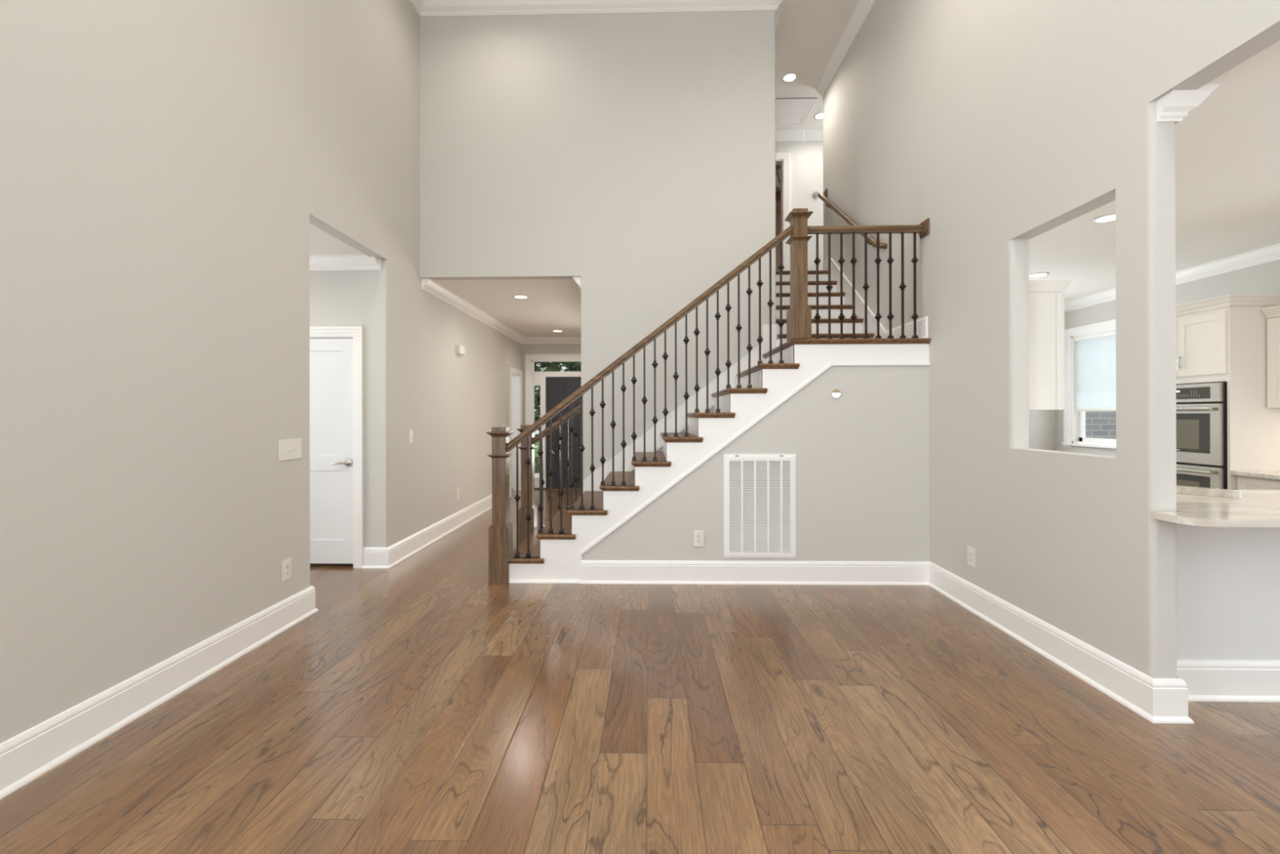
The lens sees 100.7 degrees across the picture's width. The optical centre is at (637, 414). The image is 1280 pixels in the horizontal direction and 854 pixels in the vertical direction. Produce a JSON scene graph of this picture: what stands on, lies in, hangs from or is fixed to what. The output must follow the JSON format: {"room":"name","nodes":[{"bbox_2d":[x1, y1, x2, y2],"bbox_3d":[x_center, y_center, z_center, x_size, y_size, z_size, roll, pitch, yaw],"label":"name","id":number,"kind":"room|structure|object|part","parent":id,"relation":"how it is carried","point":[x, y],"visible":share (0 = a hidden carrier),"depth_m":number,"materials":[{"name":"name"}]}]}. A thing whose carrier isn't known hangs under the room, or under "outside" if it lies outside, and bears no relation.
{"room":"living room","nodes":[
{"label":"living room","id":0,"kind":"room"},
{"bbox_2d":[0,0,521,743],"bbox_3d":[-2.299,-1.389,3.325,0.115,5.480,12.548,0,0,1],"label":"wall","id":1,"kind":"structure","parent":0,"point":[166,166],"depth_m":2.65,"materials":[{"name":"beige paint"}]},
{"bbox_2d":[0,585,318,799],"bbox_3d":[-2.342,1.259,0.351,0.145,0.180,6.602,0,0,1],"label":"baseboard","id":2,"kind":"structure","parent":1,"relation":"attached to","point":[30,753],"depth_m":2.35,"materials":[{"name":"white paint"}]},
{"bbox_2d":[281,558,291,582],"bbox_3d":[-2.231,0.989,3.368,0.009,0.128,0.084,0,0,1],"label":"wall outlet","id":3,"kind":"object","parent":1,"relation":"attached to","point":[286,564],"visible":1,"depth_m":3.36,"materials":[{"name":"white plastic"}]},
{"bbox_2d":[278,438,301,461],"bbox_3d":[-2.229,0.225,3.387,0.015,0.129,0.208,0,0,1],"label":"light switch","id":4,"kind":"object","parent":1,"relation":"attached to","point":[289,449],"visible":1,"depth_m":3.38,"materials":[{"name":"white plastic"}]},
{"bbox_2d":[408,429,413,443],"bbox_3d":[-2.192,0.214,5.126,0.015,0.130,0.090,0,0,1],"label":"light switch","id":5,"kind":"object","parent":1,"relation":"attached to","point":[410,431],"visible":1,"depth_m":5.12,"materials":[{"name":"white plastic"}]},
{"bbox_2d":[387,485,511,568],"bbox_3d":[-2.148,1.262,6.690,0.030,0.180,4.094,0,0,1],"label":"baseboard","id":6,"kind":"structure","parent":1,"relation":"attached to","point":[401,550],"depth_m":5.66,"materials":[{"name":"white paint"}]},
{"bbox_2d":[456,488,458,499],"bbox_3d":[-2.166,0.957,6.377,0.009,0.128,0.084,0,0,1],"label":"wall outlet","id":7,"kind":"object","parent":1,"relation":"attached to","point":[457,489],"visible":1,"depth_m":6.37,"materials":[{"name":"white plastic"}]},
{"bbox_2d":[455,344,465,355],"bbox_3d":[-2.149,-0.778,6.428,0.050,0.120,0.190,0,0,1],"label":"door chime","id":8,"kind":"object","parent":1,"relation":"attached to","point":[460,349],"visible":1,"depth_m":6.36,"materials":[{"name":"white plastic"}]},
{"bbox_2d":[421,276,581,344],"bbox_3d":[-1.341,-1.329,7.473,1.624,0.112,4.213,0,0,1],"label":"trim","id":9,"kind":"structure","parent":1,"relation":"attached to","point":[431,286],"depth_m":7.03,"materials":[{"name":"white paint"}]},
{"bbox_2d":[511,373,519,489],"bbox_3d":[-2.170,0.328,9.158,0.115,2.050,0.620,0,0,1],"label":"trim","id":10,"kind":"structure","parent":1,"relation":"attached to","point":[516,377],"depth_m":9.45,"materials":[{"name":"white paint"}]},
{"bbox_2d":[509,367,522,496],"bbox_3d":[-2.101,0.286,9.157,0.024,2.135,0.790,0,0,1],"label":"trim","id":11,"kind":"structure","parent":1,"relation":"attached to","point":[512,370],"depth_m":8.84,"materials":[{"name":"white paint"}]},
{"bbox_2d":[409,0,785,29],"bbox_3d":[-0.441,-4.076,1.862,3.675,0.116,9.700,0,0,1],"label":"trim","id":12,"kind":"structure","parent":1,"relation":"attached to","point":[424,8],"depth_m":5.28,"materials":[{"name":"white paint"}]},
{"bbox_2d":[309,222,364,254],"bbox_3d":[-3.682,-1.431,3.605,2.691,0.100,2.450,0,0,1],"label":"ceiling","id":13,"kind":"structure","parent":0,"point":[321,242],"depth_m":4.34,"materials":[{"name":"paint"}]},
{"bbox_2d":[309,270,374,546],"bbox_3d":[-3.628,-0.014,3.603,2.591,2.735,2.450,0,0,1],"label":"wall","id":14,"kind":"structure","parent":0,"point":[337,298],"depth_m":4.68,"materials":[{"name":"beige paint"}]},
{"bbox_2d":[309,337,353,563],"bbox_3d":[-2.909,0.325,4.692,0.784,1.996,0.092,0,0,1],"label":"door","id":15,"kind":"structure","parent":14,"relation":"in","point":[331,359],"depth_m":4.71,"materials":[{"name":"white paint"}]},
{"bbox_3d":[-2.608,0.428,4.668,0.156,0.068,0.057,0,0,1],"label":"lever handle","id":16,"kind":"part","parent":15,"relation":"part of","materials":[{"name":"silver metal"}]},
{"bbox_2d":[309,326,363,568],"bbox_3d":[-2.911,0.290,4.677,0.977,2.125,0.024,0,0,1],"label":"trim","id":17,"kind":"structure","parent":14,"relation":"attached to","point":[357,332],"depth_m":4.66,"materials":[{"name":"white paint"}]},
{"bbox_2d":[309,254,381,271],"bbox_3d":[-3.574,-1.325,4.662,2.621,0.112,0.085,0,0,1],"label":"trim","id":18,"kind":"structure","parent":14,"relation":"attached to","point":[317,262],"depth_m":4.64,"materials":[{"name":"white paint"}]},
{"bbox_2d":[361,546,389,568],"bbox_3d":[-2.300,1.261,4.661,0.246,0.180,0.030,0,0,1],"label":"baseboard","id":19,"kind":"structure","parent":14,"relation":"attached to","point":[372,557],"depth_m":4.66,"materials":[{"name":"white paint"}]},
{"bbox_2d":[433,279,581,337],"bbox_3d":[-0.476,-1.436,7.572,3.549,0.100,4.277,0,0,1],"label":"ceiling","id":20,"kind":"structure","parent":0,"point":[551,304],"depth_m":6.57,"materials":[{"name":"paint"}]},
{"bbox_2d":[512,294,528,298],"bbox_3d":[-1.378,-1.381,6.242,0.180,0.006,0.180,0,0,1],"label":"recessed light","id":21,"kind":"object","parent":20,"relation":"in","point":[518,296],"visible":1,"depth_m":6.22,"materials":[{"name":"white paint"}]},
{"bbox_2d":[511,375,513,488],"bbox_3d":[-3.326,-0.012,8.747,2.176,2.735,2.148,0,0,1],"label":"wall","id":22,"kind":"structure","parent":0,"point":[512,375],"depth_m":9.70,"materials":[{"name":"white paint"}]},
{"bbox_2d":[521,343,581,424],"bbox_3d":[-0.436,-0.018,9.634,3.564,2.735,0.150,0,0,1],"label":"wall","id":23,"kind":"structure","parent":0,"point":[530,348],"depth_m":9.59,"materials":[{"name":"beige paint"}]},
{"bbox_2d":[524,354,581,424],"bbox_3d":[-1.248,0.134,9.565,1.565,2.435,0.024,0,0,1],"label":"trim","id":24,"kind":"structure","parent":23,"relation":"attached to","point":[528,357],"depth_m":9.57,"materials":[{"name":"white paint"}]},
{"bbox_2d":[531,360,581,488],"bbox_3d":[-1.246,0.184,9.623,1.365,2.335,0.208,0,0,1],"label":"door","id":25,"kind":"structure","parent":23,"relation":"in","point":[556,387],"depth_m":9.60,"materials":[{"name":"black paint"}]},
{"bbox_2d":[419,10,775,479],"bbox_3d":[-0.410,-1.393,5.373,3.575,5.480,0.115,0,0,1],"label":"wall","id":26,"kind":"structure","parent":0,"point":[632,156],"depth_m":5.31,"materials":[{"name":"beige paint"}]},
{"bbox_2d":[0,488,1279,853],"bbox_3d":[0.473,1.404,3.265,11.200,0.120,12.950,0,0,1],"label":"floor","id":27,"kind":"structure","parent":0,"point":[425,705],"depth_m":2.19,"materials":[{"name":"brown wood"}]},
{"bbox_2d":[507,257,930,583],"bbox_3d":[0.642,-0.291,5.460,3.370,3.272,2.535,0,0,1],"label":"staircase","id":28,"kind":"structure","parent":27,"relation":"on","point":[556,557],"depth_m":4.24,"materials":[{"name":"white wood"}]},
{"bbox_2d":[516,404,581,545],"bbox_3d":[-0.888,0.620,5.365,0.636,1.456,0.180,0,0,1],"label":"stair railing","id":29,"kind":"object","parent":28,"relation":"on","point":[522,510],"visible":0.7,"depth_m":5.33,"materials":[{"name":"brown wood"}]},
{"bbox_3d":[-1.116,0.564,5.370,0.112,0.761,0.112,0,0,1],"label":"newel post","id":30,"kind":"part","parent":29,"relation":"part of","materials":[{"name":"brown wood"}]},
{"bbox_3d":[-0.818,0.101,5.364,0.494,0.418,0.059,0,0,1],"label":"handrail","id":31,"kind":"part","parent":29,"relation":"part of","materials":[{"name":"brown wood"}]},
{"bbox_2d":[486,208,813,583],"bbox_3d":[0.089,-0.142,4.282,2.590,2.975,0.180,0,0,1],"label":"stair railing","id":32,"kind":"object","parent":28,"relation":"on","point":[799,313],"visible":1,"depth_m":4.26,"materials":[{"name":"brown wood"}]},
{"bbox_3d":[-1.114,0.539,4.308,0.112,0.719,0.112,0,0,1],"label":"newel post","id":33,"kind":"part","parent":32,"relation":"part of","materials":[{"name":"brown wood"}]},
{"bbox_3d":[0.088,-0.607,4.282,2.305,1.832,0.059,0,0,1],"label":"handrail","id":34,"kind":"part","parent":32,"relation":"part of","materials":[{"name":"brown wood"}]},
{"bbox_3d":[1.292,-1.200,4.257,0.112,0.715,0.112,0,0,1],"label":"newel post","id":35,"kind":"part","parent":32,"relation":"part of","materials":[{"name":"brown wood"}]},
{"bbox_2d":[807,217,929,338],"bbox_3d":[1.823,-1.071,4.245,0.953,0.946,0.124,0,0,1],"label":"landing railing","id":36,"kind":"object","parent":28,"relation":"on","point":[923,228],"visible":0.97,"depth_m":4.24,"materials":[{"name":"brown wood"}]},
{"bbox_3d":[1.809,-1.481,4.246,0.926,0.058,0.059,0,0,1],"label":"handrail","id":37,"kind":"part","parent":36,"relation":"part of","materials":[{"name":"brown wood"}]},
{"bbox_2d":[1175,293,1279,489],"bbox_3d":[4.866,0.224,4.332,0.953,2.222,0.850,0,0,1],"label":"tall cabinet","id":38,"kind":"object","parent":27,"relation":"on","point":[1220,339],"visible":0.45,"depth_m":3.97,"materials":[{"name":"white paint"}]},
{"bbox_3d":[4.437,-0.543,4.550,0.020,0.467,0.403,0,0,1],"label":"door","id":39,"kind":"part","parent":38,"relation":"part of","materials":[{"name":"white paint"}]},
{"bbox_3d":[4.407,-0.422,4.315,0.033,0.115,0.010,0,0,1],"label":"handle","id":40,"kind":"part","parent":38,"relation":"part of","materials":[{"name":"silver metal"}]},
{"bbox_2d":[1176,382,1227,488],"bbox_3d":[4.676,0.421,4.365,0.639,1.328,0.732,0,0,1],"label":"double oven","id":41,"kind":"object","parent":38,"relation":"in","point":[1201,408],"visible":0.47,"depth_m":4.14,"materials":[{"name":"silver metal"}]},
{"bbox_3d":[4.406,0.729,4.370,0.002,0.497,0.588,0,0,1],"label":"door glass","id":42,"kind":"part","parent":41,"relation":"part of","materials":[{"name":"black glass"}]},
{"bbox_3d":[4.405,0.148,4.371,0.002,0.310,0.588,0,0,1],"label":"door glass","id":43,"kind":"part","parent":41,"relation":"part of","materials":[{"name":"black glass"}]},
{"bbox_3d":[4.406,-0.167,4.371,0.002,0.090,0.588,0,0,1],"label":"display glass","id":44,"kind":"part","parent":41,"relation":"part of","materials":[{"name":"black glass"}]},
{"bbox_3d":[4.382,0.446,4.371,0.051,0.028,0.672,0,0,1],"label":"handle","id":45,"kind":"part","parent":41,"relation":"part of","materials":[{"name":"silver metal"}]},
{"bbox_3d":[4.381,-0.042,4.371,0.051,0.028,0.672,0,0,1],"label":"handle","id":46,"kind":"part","parent":41,"relation":"part of","materials":[{"name":"silver metal"}]},
{"bbox_3d":[4.424,0.736,4.370,0.036,0.660,0.724,0,0,1],"label":"oven door","id":47,"kind":"part","parent":41,"relation":"part of","materials":[{"name":"silver metal"}]},
{"bbox_3d":[4.423,0.154,4.370,0.036,0.473,0.724,0,0,1],"label":"oven door","id":48,"kind":"part","parent":41,"relation":"part of","materials":[{"name":"silver metal"}]},
{"bbox_3d":[4.423,-0.168,4.370,0.034,0.144,0.724,0,0,1],"label":"control panel","id":49,"kind":"part","parent":41,"relation":"part of","materials":[{"name":"silver metal"}]},
{"bbox_3d":[4.429,-0.543,4.164,0.020,0.467,0.360,0,0,1],"label":"door","id":50,"kind":"part","parent":38,"relation":"part of","materials":[{"name":"white paint"}]},
{"bbox_3d":[4.863,-0.846,4.332,0.953,0.082,0.850,0,0,1],"label":"crown","id":51,"kind":"part","parent":38,"relation":"part of","materials":[{"name":"white paint"}]},
{"bbox_2d":[1237,475,1279,489],"bbox_3d":[4.869,0.893,3.202,0.901,0.882,1.512,0,0,1],"label":"base cabinet","id":52,"kind":"object","parent":27,"relation":"on","point":[1244,482],"visible":0.09,"depth_m":3.83,"materials":[{"name":"white paint"}]},
{"bbox_2d":[1230,471,1279,479],"bbox_3d":[4.867,0.435,3.192,0.903,0.030,1.532,0,0,1],"label":"countertop","id":53,"kind":"structure","parent":52,"relation":"on","point":[1264,474],"depth_m":3.82,"materials":[{"name":"stone"}]},
{"bbox_2d":[582,364,929,560],"bbox_3d":[0.918,0.464,4.248,2.772,1.760,0.056,0,0,1],"label":"wall","id":54,"kind":"structure","parent":0,"point":[862,455],"depth_m":4.21,"materials":[{"name":"beige paint"}]},
{"bbox_2d":[693,530,703,546],"bbox_3d":[0.485,0.990,4.221,0.084,0.128,0.009,0,0,1],"label":"wall outlet","id":55,"kind":"object","parent":54,"relation":"attached to","point":[698,535],"visible":1,"depth_m":4.22,"materials":[{"name":"white plastic"}]},
{"bbox_2d":[696,533,701,537],"bbox_3d":[0.485,0.969,4.218,0.034,0.029,0.004,0,0,1],"label":"receptacle","id":56,"kind":"object","parent":55,"relation":"attached to","point":[698,535],"depth_m":4.22,"materials":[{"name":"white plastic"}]},
{"bbox_2d":[581,560,929,585],"bbox_3d":[0.927,1.254,4.201,2.756,0.180,0.030,0,0,1],"label":"baseboard","id":57,"kind":"structure","parent":54,"relation":"attached to","point":[593,571],"depth_m":4.20,"materials":[{"name":"white paint"}]},
{"bbox_2d":[723,453,795,557],"bbox_3d":[0.969,0.728,4.208,0.571,0.824,0.019,0,0,1],"label":"air vent","id":58,"kind":"object","parent":54,"relation":"in","point":[759,490],"visible":1,"depth_m":4.21,"materials":[{"name":"white metal"}]},
{"bbox_2d":[830,387,841,398],"bbox_3d":[1.571,-0.166,4.197,0.086,0.086,0.014,0,0,1],"label":"step light","id":59,"kind":"object","parent":54,"relation":"attached to","point":[836,393],"visible":1,"depth_m":4.20,"materials":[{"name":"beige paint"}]},
{"bbox_3d":[1.571,-0.150,4.202,0.074,0.040,0.005,0,0,1],"label":"lamp dish","id":60,"kind":"part","parent":59,"relation":"part of","materials":[{"name":"white plastic"}]},
{"bbox_2d":[831,389,840,392],"bbox_3d":[1.571,-0.189,4.197,0.074,0.034,0.014,0,0,1],"label":"hood","id":61,"kind":"object","parent":59,"relation":"attached to","point":[833,390],"depth_m":4.20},
{"bbox_2d":[775,213,781,271],"bbox_3d":[2.396,-2.943,9.452,4.200,2.388,3.200,0,0,1],"label":"wall","id":62,"kind":"structure","parent":0,"point":[778,216],"depth_m":10.94,"materials":[{"name":"beige paint"}]},
{"bbox_2d":[775,140,823,270],"bbox_3d":[1.662,-2.942,7.878,6.200,2.388,0.120,0,0,1],"label":"wall","id":63,"kind":"structure","parent":0,"point":[806,157],"depth_m":7.80,"materials":[{"name":"paint"}]},
{"bbox_2d":[775,152,790,271],"bbox_3d":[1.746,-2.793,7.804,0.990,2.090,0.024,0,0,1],"label":"trim","id":64,"kind":"structure","parent":63,"relation":"attached to","point":[785,157],"depth_m":7.79,"materials":[{"name":"white paint"}]},
{"bbox_2d":[775,128,822,141],"bbox_3d":[1.657,-4.078,7.768,6.200,0.116,0.100,0,0,1],"label":"trim","id":65,"kind":"structure","parent":63,"relation":"attached to","point":[810,135],"depth_m":7.75,"materials":[{"name":"white paint"}]},
{"bbox_2d":[812,191,818,199],"bbox_3d":[2.614,-3.215,7.781,0.104,0.107,0.030,0,0,1],"label":"wall thermostat","id":66,"kind":"object","parent":63,"relation":"attached to","point":[815,195],"visible":0.88,"depth_m":7.77,"materials":[{"name":"white plastic"}]},
{"bbox_2d":[775,0,859,213],"bbox_3d":[1.175,-4.197,3.953,7.200,0.120,14.250,0,0,1],"label":"ceiling","id":67,"kind":"structure","parent":0,"point":[808,33],"depth_m":5.93,"materials":[{"name":"paint"}]},
{"bbox_2d":[775,167,781,201],"bbox_3d":[2.362,-3.874,8.968,1.167,0.523,1.178,0,0,1],"label":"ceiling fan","id":68,"kind":"object","parent":67,"relation":"hanging from","point":[778,192],"visible":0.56,"depth_m":8.86,"materials":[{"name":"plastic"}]},
{"bbox_3d":[2.218,-3.776,8.622,0.150,0.028,0.460,0,0,27],"label":"blade","id":69,"kind":"part","parent":68,"relation":"part of","materials":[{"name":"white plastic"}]},
{"bbox_3d":[2.384,-3.675,8.953,0.320,0.125,0.320,0,0,1],"label":"lamp shade","id":70,"kind":"part","parent":68,"relation":"part of","materials":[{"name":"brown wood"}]},
{"bbox_2d":[782,72,797,82],"bbox_3d":[1.865,-4.133,6.513,0.180,0.006,0.180,0,0,1],"label":"recessed light","id":71,"kind":"object","parent":67,"relation":"in","point":[788,77],"visible":1,"depth_m":6.51,"materials":[{"name":"white plastic"}]},
{"bbox_2d":[775,97,817,142],"bbox_3d":[1.892,-3.957,7.288,0.930,0.360,0.690,0,0,1],"label":"attic hatch","id":72,"kind":"object","parent":67,"relation":"attached to","point":[789,112],"visible":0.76,"depth_m":7.23,"materials":[{"name":"white paint"}]},
{"bbox_3d":[1.892,-4.133,7.288,0.790,0.007,0.550,0,0,1],"label":"hatch panel","id":73,"kind":"part","parent":72,"relation":"part of","materials":[{"name":"white paint"}]},
{"bbox_3d":[1.892,-4.130,7.288,0.930,0.013,0.690,0,0,1],"label":"frame","id":74,"kind":"part","parent":72,"relation":"part of","materials":[{"name":"white paint"}]},
{"bbox_2d":[813,111,822,119],"bbox_3d":[2.538,-4.135,7.349,0.180,0.006,0.180,0,0,1],"label":"recessed light","id":75,"kind":"object","parent":67,"relation":"in","point":[819,116],"visible":0.7,"depth_m":7.36,"materials":[{"name":"white plastic"}]},
{"bbox_2d":[1029,409,1056,450],"bbox_3d":[4.008,-0.030,6.926,3.102,2.735,0.120,0,0,1],"label":"wall","id":76,"kind":"structure","parent":0,"point":[1042,423],"depth_m":6.84,"materials":[{"name":"beige paint"}]},
{"bbox_2d":[822,0,1279,678],"bbox_3d":[2.307,-1.401,1.837,0.116,5.480,9.770,0,0,1],"label":"wall","id":77,"kind":"structure","parent":0,"point":[1001,124],"depth_m":3.11,"materials":[{"name":"beige paint"}]},
{"bbox_2d":[814,0,875,97],"bbox_3d":[2.192,-4.082,1.840,0.100,0.116,9.770,0,0,1],"label":"trim","id":78,"kind":"structure","parent":77,"relation":"attached to","point":[863,8],"depth_m":5.83,"materials":[{"name":"white paint"}]},
{"bbox_2d":[817,188,887,248],"bbox_3d":[2.284,-2.164,5.776,0.103,1.250,1.754,0,0,1],"label":"wall handrail","id":79,"kind":"object","parent":77,"relation":"attached to","point":[873,241],"visible":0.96,"depth_m":5.73,"materials":[{"name":"brown wood"}]},
{"bbox_2d":[880,315,928,337],"bbox_3d":[2.296,-0.689,4.670,0.030,0.180,0.925,0,0,1],"label":"baseboard","id":80,"kind":"structure","parent":77,"relation":"attached to","point":[922,323],"depth_m":4.43,"materials":[{"name":"white paint"}]},
{"bbox_2d":[967,546,975,567],"bbox_3d":[2.288,0.978,3.641,0.009,0.128,0.084,0,0,1],"label":"wall outlet","id":81,"kind":"object","parent":77,"relation":"attached to","point":[971,551],"visible":1,"depth_m":3.63,"materials":[{"name":"white plastic"}]},
{"bbox_2d":[1028,280,1071,409],"bbox_3d":[2.561,-0.430,3.869,0.297,0.804,1.154,0,0,1],"label":"upper cabinet","id":82,"kind":"object","parent":77,"relation":"attached to","point":[1046,300],"visible":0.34,"depth_m":3.30,"materials":[{"name":"white paint"}]},
{"bbox_3d":[2.560,-0.789,3.869,0.297,0.086,1.154,0,0,1],"label":"crown","id":83,"kind":"part","parent":82,"relation":"part of","materials":[{"name":"white paint"}]},
{"bbox_3d":[2.652,-0.384,3.582,0.019,0.703,0.565,0,0,1],"label":"door","id":84,"kind":"part","parent":82,"relation":"part of","materials":[{"name":"white paint"}]},
{"bbox_2d":[928,561,1194,723],"bbox_3d":[2.343,1.250,3.241,0.176,0.180,1.887,0,0,1],"label":"baseboard","id":85,"kind":"structure","parent":77,"relation":"attached to","point":[1158,700],"depth_m":2.72,"materials":[{"name":"white paint"}]},
{"bbox_2d":[1064,84,1279,311],"bbox_3d":[3.779,-1.343,1.895,3.018,0.112,9.950,0,0,1],"label":"trim","id":86,"kind":"structure","parent":77,"relation":"attached to","point":[1173,107],"depth_m":4.57,"materials":[{"name":"white paint"}]},
{"bbox_2d":[1085,411,1115,439],"bbox_3d":[7.778,-0.121,7.085,3.750,3.500,0.200,0,0,1],"label":"brick wall","id":87,"kind":"structure","parent":0,"point":[1099,424],"depth_m":7.02,"materials":[{"name":"grey brick"}]},
{"bbox_2d":[1028,40,1279,301],"bbox_3d":[3.908,-1.449,1.952,3.082,0.100,10.070,0,0,1],"label":"ceiling","id":88,"kind":"structure","parent":0,"point":[1228,146],"depth_m":3.38,"materials":[{"name":"paint"}]},
{"bbox_2d":[1028,272,1048,277],"bbox_3d":[4.011,-1.394,5.316,0.180,0.006,0.180,0,0,1],"label":"recessed light","id":89,"kind":"object","parent":88,"relation":"in","point":[1039,274],"visible":0.96,"depth_m":5.30,"materials":[{"name":"white plastic"}]},
{"bbox_2d":[1092,213,1115,222],"bbox_3d":[3.348,-1.393,3.770,0.180,0.006,0.180,0,0,1],"label":"recessed light","id":90,"kind":"object","parent":88,"relation":"in","point":[1111,217],"visible":0.74,"depth_m":3.78,"materials":[{"name":"white plastic"}]},
{"bbox_2d":[1056,259,1279,456],"bbox_3d":[5.371,-0.035,1.861,0.160,2.735,9.950,0,0,1],"label":"wall","id":91,"kind":"structure","parent":0,"point":[1262,278],"depth_m":5.08,"materials":[{"name":"beige paint"}]},
{"bbox_2d":[1062,328,1115,448],"bbox_3d":[5.427,-0.291,6.155,0.170,1.350,1.060,0,0,1],"label":"window","id":92,"kind":"structure","parent":91,"relation":"in","point":[1078,418],"depth_m":6.54,"materials":[{"name":"white paint"}]},
{"bbox_2d":[1074,330,1115,411],"bbox_3d":[5.414,-0.490,6.166,0.040,0.907,0.796,0,0,1],"label":"cellular shade","id":93,"kind":"object","parent":92,"relation":"attached to","point":[1095,354],"visible":0.59,"depth_m":6.27,"materials":[{"name":"fabric"}]},
{"bbox_3d":[5.413,-0.925,6.166,0.040,0.038,0.796,0,0,1],"label":"head rail","id":94,"kind":"part","parent":93,"relation":"part of","materials":[{"name":"white paint"}]},
{"bbox_3d":[5.415,-0.050,6.166,0.028,0.026,0.792,0,0,1],"label":"rail","id":95,"kind":"part","parent":93,"relation":"part of","materials":[{"name":"white plastic"}]},
{"bbox_2d":[1063,319,1115,447],"bbox_3d":[5.370,-0.326,6.167,0.024,1.480,1.040,0,0,1],"label":"trim","id":96,"kind":"structure","parent":91,"relation":"attached to","point":[1111,324],"depth_m":6.60,"materials":[{"name":"white paint"}]},
{"bbox_2d":[1260,305,1279,408],"bbox_3d":[4.981,-0.418,3.348,0.678,0.747,1.217,0,0,1],"label":"upper cabinet","id":97,"kind":"object","parent":91,"relation":"attached to","point":[1272,313],"visible":1,"depth_m":3.91,"materials":[{"name":"white paint"}]},
{"bbox_3d":[4.980,-0.752,3.348,0.678,0.078,1.217,0,0,1],"label":"crown","id":98,"kind":"part","parent":97,"relation":"part of","materials":[{"name":"white paint"}]},
{"bbox_3d":[4.694,-0.380,3.676,0.020,0.660,0.550,0,0,1],"label":"door","id":99,"kind":"part","parent":97,"relation":"part of","materials":[{"name":"white paint"}]},
{"bbox_2d":[1176,523,1279,660],"bbox_3d":[3.196,0.897,2.552,1.623,0.882,0.120,0,0,1],"label":"wall","id":100,"kind":"structure","parent":0,"point":[1228,579],"depth_m":2.50,"materials":[{"name":"paint"}]},
{"bbox_2d":[1177,659,1279,702],"bbox_3d":[3.196,1.248,2.477,1.622,0.180,0.030,0,0,1],"label":"baseboard","id":101,"kind":"structure","parent":100,"relation":"attached to","point":[1206,680],"depth_m":2.48,"materials":[{"name":"white paint"}]},
{"label":"outside","id":102,"kind":"structure","parent":0,"visible":0},
{"bbox_2d":[534,458,539,477],"bbox_3d":[-0.464,1.737,24.864,26.000,0.040,30.302,0,0,1],"label":"ground","id":103,"kind":"structure","parent":102,"point":[536,474],"depth_m":15.17,"materials":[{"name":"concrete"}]},
{"bbox_2d":[534,440,539,458],"bbox_3d":[-0.349,1.710,30.264,26.000,0.020,19.500,0,0,1],"label":"lawn","id":104,"kind":"structure","parent":103,"relation":"on","point":[536,449],"depth_m":25.78,"materials":[{"name":"green plant"}]},
{"bbox_2d":[534,456,539,472],"bbox_3d":[-3.173,1.507,15.688,4.335,0.581,0.828,0,0,1],"label":"hedge","id":105,"kind":"object","parent":103,"relation":"on","point":[537,468],"visible":0.05,"depth_m":15.57,"materials":[{"name":"green plant"}]},
{"bbox_2d":[534,361,581,435],"bbox_3d":[-2.624,-1.472,17.043,7.027,6.394,3.893,0,0,1],"label":"tree","id":106,"kind":"object","parent":103,"relation":"on","point":[553,366],"visible":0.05,"depth_m":16.27,"materials":[{"name":"green plant"}]},
{"bbox_3d":[3.194,0.897,2.798,1.598,0.882,0.368,0,0,1],"label":"cabinet","id":107,"kind":"object","parent":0,"visible":0},
{"bbox_2d":[1152,489,1279,527],"bbox_3d":[3.149,0.439,2.548,1.775,0.030,0.850,0,0,1],"label":"countertop","id":108,"kind":"structure","parent":107,"relation":"on","point":[1256,508],"depth_m":2.32,"materials":[{"name":"stone"}]},
{"bbox_2d":[1176,484,1242,498],"bbox_3d":[2.957,0.405,2.805,0.055,0.038,0.323,0,0,-34],"label":"bar","id":109,"kind":"object","parent":108,"relation":"on","point":[1228,493],"visible":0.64,"depth_m":2.75,"materials":[{"name":"stone"}]}
]}

